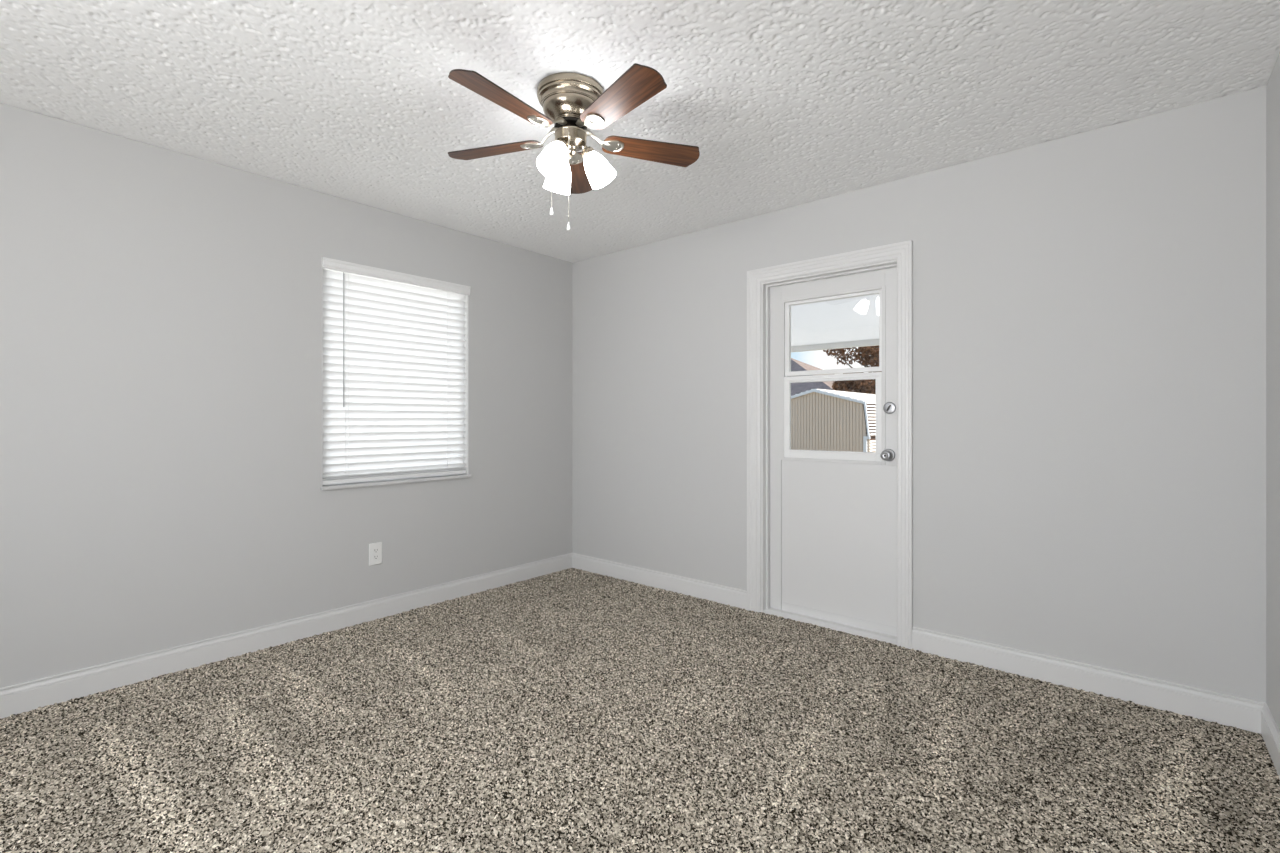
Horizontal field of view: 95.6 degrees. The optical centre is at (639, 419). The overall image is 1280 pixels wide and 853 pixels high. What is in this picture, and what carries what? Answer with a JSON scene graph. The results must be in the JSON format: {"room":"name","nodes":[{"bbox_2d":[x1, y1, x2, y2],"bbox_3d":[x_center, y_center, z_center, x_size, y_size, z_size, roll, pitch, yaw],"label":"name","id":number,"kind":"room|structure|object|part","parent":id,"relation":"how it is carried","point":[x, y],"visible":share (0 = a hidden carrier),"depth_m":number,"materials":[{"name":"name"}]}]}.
{"room":"empty room","nodes":[
{"label":"empty room","id":0,"kind":"room"},
{"bbox_2d":[0,103,571,687],"bbox_3d":[-2.082,-0.030,2.949,0.130,2.460,4.860,0,0,40],"label":"wall","id":1,"kind":"structure","parent":0,"point":[161,308],"depth_m":2.80,"materials":[{"name":"grey paint"}]},
{"bbox_2d":[0,553,571,718],"bbox_3d":[-2.027,1.126,2.902,0.015,0.118,4.600,0,0,40],"label":"baseboard","id":2,"kind":"structure","parent":1,"relation":"attached to","point":[20,698],"depth_m":2.91,"materials":[{"name":"white paint"}]},
{"bbox_2d":[369,542,381,565],"bbox_3d":[-1.570,0.797,3.445,0.010,0.130,0.076,0,0,40],"label":"wall outlet","id":3,"kind":"object","parent":1,"relation":"attached to","point":[375,549],"visible":1,"depth_m":3.44,"materials":[{"name":"white plastic"}]},
{"bbox_2d":[321,268,470,489],"bbox_3d":[-1.503,-0.257,3.611,0.145,1.293,0.949,0,0,40],"label":"window","id":4,"kind":"structure","parent":1,"relation":"in","point":[466,300],"depth_m":3.86,"materials":[{"name":"white plastic"}]},
{"bbox_3d":[-1.540,-0.259,3.641,0.050,1.288,0.933,0,0,40],"label":"frame","id":5,"kind":"part","parent":4,"relation":"part of","materials":[{"name":"white plastic"}]},
{"bbox_3d":[-1.483,0.381,3.594,0.094,0.018,0.949,0,0,40],"label":"sill","id":6,"kind":"part","parent":4,"relation":"part of","materials":[{"name":"white stone"}]},
{"bbox_2d":[322,257,470,484],"bbox_3d":[-1.478,-0.268,3.589,0.081,1.263,0.936,0,0,40],"label":"window blind","id":7,"kind":"object","parent":4,"relation":"attached to","point":[393,341],"visible":0.91,"depth_m":3.55,"materials":[{"name":"white plastic"}]},
{"bbox_3d":[-1.682,-0.256,3.330,0.012,1.188,0.022,0,0,40],"label":"ladder cord","id":8,"kind":"part","parent":7,"relation":"part of","materials":[{"name":"white fabric"}]},
{"bbox_3d":[-1.490,0.352,3.594,0.050,0.024,0.913,0,0,40],"label":"rail","id":9,"kind":"part","parent":7,"relation":"part of","materials":[{"name":"white plastic"}]},
{"bbox_2d":[0,568,1279,852],"bbox_3d":[-0.574,1.184,1.679,3.833,0.018,4.640,0,0,40],"label":"floor","id":10,"kind":"structure","parent":0,"point":[571,710],"depth_m":2.09,"materials":[{"name":"carpet"}]},
{"bbox_2d":[0,0,1279,262],"bbox_3d":[-0.580,-1.264,1.671,3.833,0.007,4.620,0,0,40],"label":"ceiling","id":11,"kind":"structure","parent":0,"point":[784,104],"depth_m":2.16,"materials":[{"name":"white paint"}]},
{"bbox_2d":[448,63,699,230],"bbox_3d":[-0.278,-0.982,2.199,1.021,0.558,1.002,0,0,40],"label":"ceiling fan","id":12,"kind":"object","parent":11,"relation":"attached to","point":[572,102],"visible":1,"depth_m":2.16,"materials":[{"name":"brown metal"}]},
{"bbox_3d":[-0.583,-1.082,2.331,0.407,0.006,0.132,0,12,17],"label":"blade","id":13,"kind":"part","parent":12,"relation":"part of","materials":[{"name":"brown wood"}]},
{"bbox_3d":[-0.459,-1.082,1.961,0.132,0.006,0.407,15,8,35],"label":"blade","id":14,"kind":"part","parent":12,"relation":"part of","materials":[{"name":"brown wood"}]},
{"bbox_2d":[537,138,567,178],"bbox_3d":[-0.308,-0.979,2.136,0.109,0.168,0.146,0,0,40],"label":"shade","id":15,"kind":"object","parent":12,"relation":"attached to","point":[552,162],"depth_m":2.14,"materials":[{"name":"white glass"}]},
{"bbox_2d":[543,158,570,194],"bbox_3d":[-0.318,-0.979,2.323,0.145,0.168,0.109,0,0,40],"label":"shade","id":16,"kind":"object","parent":12,"relation":"attached to","point":[560,185],"depth_m":2.29,"materials":[{"name":"white glass"}]},
{"bbox_3d":[-0.265,-0.905,2.167,0.004,0.339,0.019,0,0,0],"label":"pull chain","id":17,"kind":"part","parent":12,"relation":"part of","materials":[{"name":"silver metal"}]},
{"bbox_3d":[-0.269,-1.082,2.563,0.132,0.006,0.407,-12,0,-1],"label":"blade","id":18,"kind":"part","parent":12,"relation":"part of","materials":[{"name":"brown wood"}]},
{"bbox_2d":[579,145,615,188],"bbox_3d":[-0.156,-0.979,2.238,0.129,0.168,0.125,0,0,40],"label":"shade","id":19,"kind":"object","parent":12,"relation":"attached to","point":[599,172],"depth_m":2.21,"materials":[{"name":"white glass"}]},
{"bbox_3d":[-0.069,-1.082,1.965,0.132,0.006,0.407,15,-9,-36],"label":"blade","id":20,"kind":"part","parent":12,"relation":"part of","materials":[{"name":"brown wood"}]},
{"bbox_3d":[0.048,-1.082,2.337,0.407,0.006,0.132,0,-12,-19],"label":"blade","id":21,"kind":"part","parent":12,"relation":"part of","materials":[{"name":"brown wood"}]},
{"bbox_2d":[572,86,1265,701],"bbox_3d":[0.952,-0.030,3.473,3.813,2.460,0.130,0,0,40],"label":"wall","id":22,"kind":"structure","parent":0,"point":[1089,307],"depth_m":2.64,"materials":[{"name":"grey paint"}]},
{"bbox_2d":[572,553,746,609],"bbox_3d":[0.062,1.126,4.135,1.600,0.118,0.015,0,0,40],"label":"baseboard","id":23,"kind":"structure","parent":22,"relation":"attached to","point":[722,594],"depth_m":4.03,"materials":[{"name":"white paint"}]},
{"bbox_2d":[747,240,912,648],"bbox_3d":[1.085,0.138,3.359,0.963,2.124,0.170,0,0,40],"label":"door frame","id":24,"kind":"structure","parent":22,"relation":"attached to","point":[902,252],"depth_m":3.38,"materials":[{"name":"white paint"}]},
{"bbox_2d":[763,608,896,644],"bbox_3d":[1.105,1.184,3.356,0.793,0.032,0.150,0,0,40],"label":"threshold","id":25,"kind":"object","parent":22,"relation":"attached to","point":[855,631],"visible":0.53,"depth_m":3.29,"materials":[{"name":"white paint"}]},
{"bbox_2d":[770,267,896,636],"bbox_3d":[1.093,0.170,3.343,0.789,1.994,0.104,0,0,40],"label":"door","id":26,"kind":"structure","parent":22,"relation":"in","point":[833,514],"depth_m":3.33,"materials":[{"name":"white paint"}]},
{"bbox_3d":[1.104,-0.016,3.357,0.578,0.490,0.025,0,0,40],"label":"sash","id":27,"kind":"part","parent":26,"relation":"part of","materials":[{"name":"white plastic"}]},
{"bbox_3d":[1.115,-0.491,3.371,0.578,0.449,0.026,0,0,40],"label":"sash","id":28,"kind":"part","parent":26,"relation":"part of","materials":[{"name":"white plastic"}]},
{"bbox_3d":[1.328,0.192,3.118,0.067,0.067,0.063,0,0,40],"label":"knob","id":29,"kind":"part","parent":26,"relation":"part of","materials":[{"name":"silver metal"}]},
{"bbox_2d":[912,626,1265,733],"bbox_3d":[1.881,1.126,2.587,1.250,0.118,0.015,0,0,40],"label":"baseboard","id":30,"kind":"structure","parent":22,"relation":"attached to","point":[1242,713],"depth_m":2.49,"materials":[{"name":"white paint"}]},
{"bbox_2d":[1266,52,1279,730],"bbox_3d":[0.921,-0.030,0.394,0.130,2.460,4.860,0,0,40],"label":"wall","id":31,"kind":"structure","parent":0,"point":[1273,84],"depth_m":2.09,"materials":[{"name":"grey paint"}]},
{"bbox_2d":[1261,703,1279,777],"bbox_3d":[0.866,1.126,0.441,0.015,0.118,4.600,0,0,40],"label":"baseboard","id":32,"kind":"structure","parent":31,"relation":"attached to","point":[1270,733],"depth_m":2.04,"materials":[{"name":"white paint"}]},
{"label":"outside","id":33,"kind":"structure","parent":0,"visible":0},
{"bbox_3d":[15.655,1.655,23.702,120.000,0.250,130.000,0,0,40],"label":"ground","id":34,"kind":"structure","parent":33,"visible":0},
{"bbox_2d":[787,358,854,395],"bbox_3d":[5.648,-1.170,38.777,20.420,5.400,11.200,0,0,40],"label":"house","id":35,"kind":"structure","parent":34,"relation":"on","point":[796,388],"depth_m":30.96,"materials":[{"name":"grey"}]},
{"bbox_2d":[791,389,875,451],"bbox_3d":[6.706,0.328,18.520,3.141,2.404,5.550,0,0,40],"label":"garden shed","id":36,"kind":"object","parent":34,"relation":"on","point":[821,419],"visible":0.44,"depth_m":16.17,"materials":[{"name":"brown metal"}]},
{"bbox_2d":[823,345,881,380],"bbox_3d":[9.308,-1.579,22.858,4.013,6.228,2.115,0,0,40],"label":"leafy tree","id":37,"kind":"object","parent":34,"relation":"on","point":[863,354],"visible":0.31,"depth_m":23.09,"materials":[{"name":"brown plant"}]},
{"bbox_2d":[832,372,875,393],"bbox_3d":[8.917,-0.248,22.353,3.045,3.602,1.264,0,0,40],"label":"leafy tree","id":38,"kind":"object","parent":34,"relation":"on","point":[861,386],"visible":0.32,"depth_m":22.45,"materials":[{"name":"brown plant"}]},
{"bbox_3d":[2.713,1.434,5.014,11.500,0.189,4.440,0,0,40],"label":"patio slab","id":39,"kind":"object","parent":34,"relation":"on","visible":0},
{"bbox_2d":[791,294,878,351],"bbox_3d":[2.538,0.035,4.808,11.500,2.610,3.920,0,0,40],"label":"patio cover","id":40,"kind":"object","parent":39,"relation":"on","point":[854,321],"depth_m":6.35,"materials":[{"name":"white plastic"}]}
]}

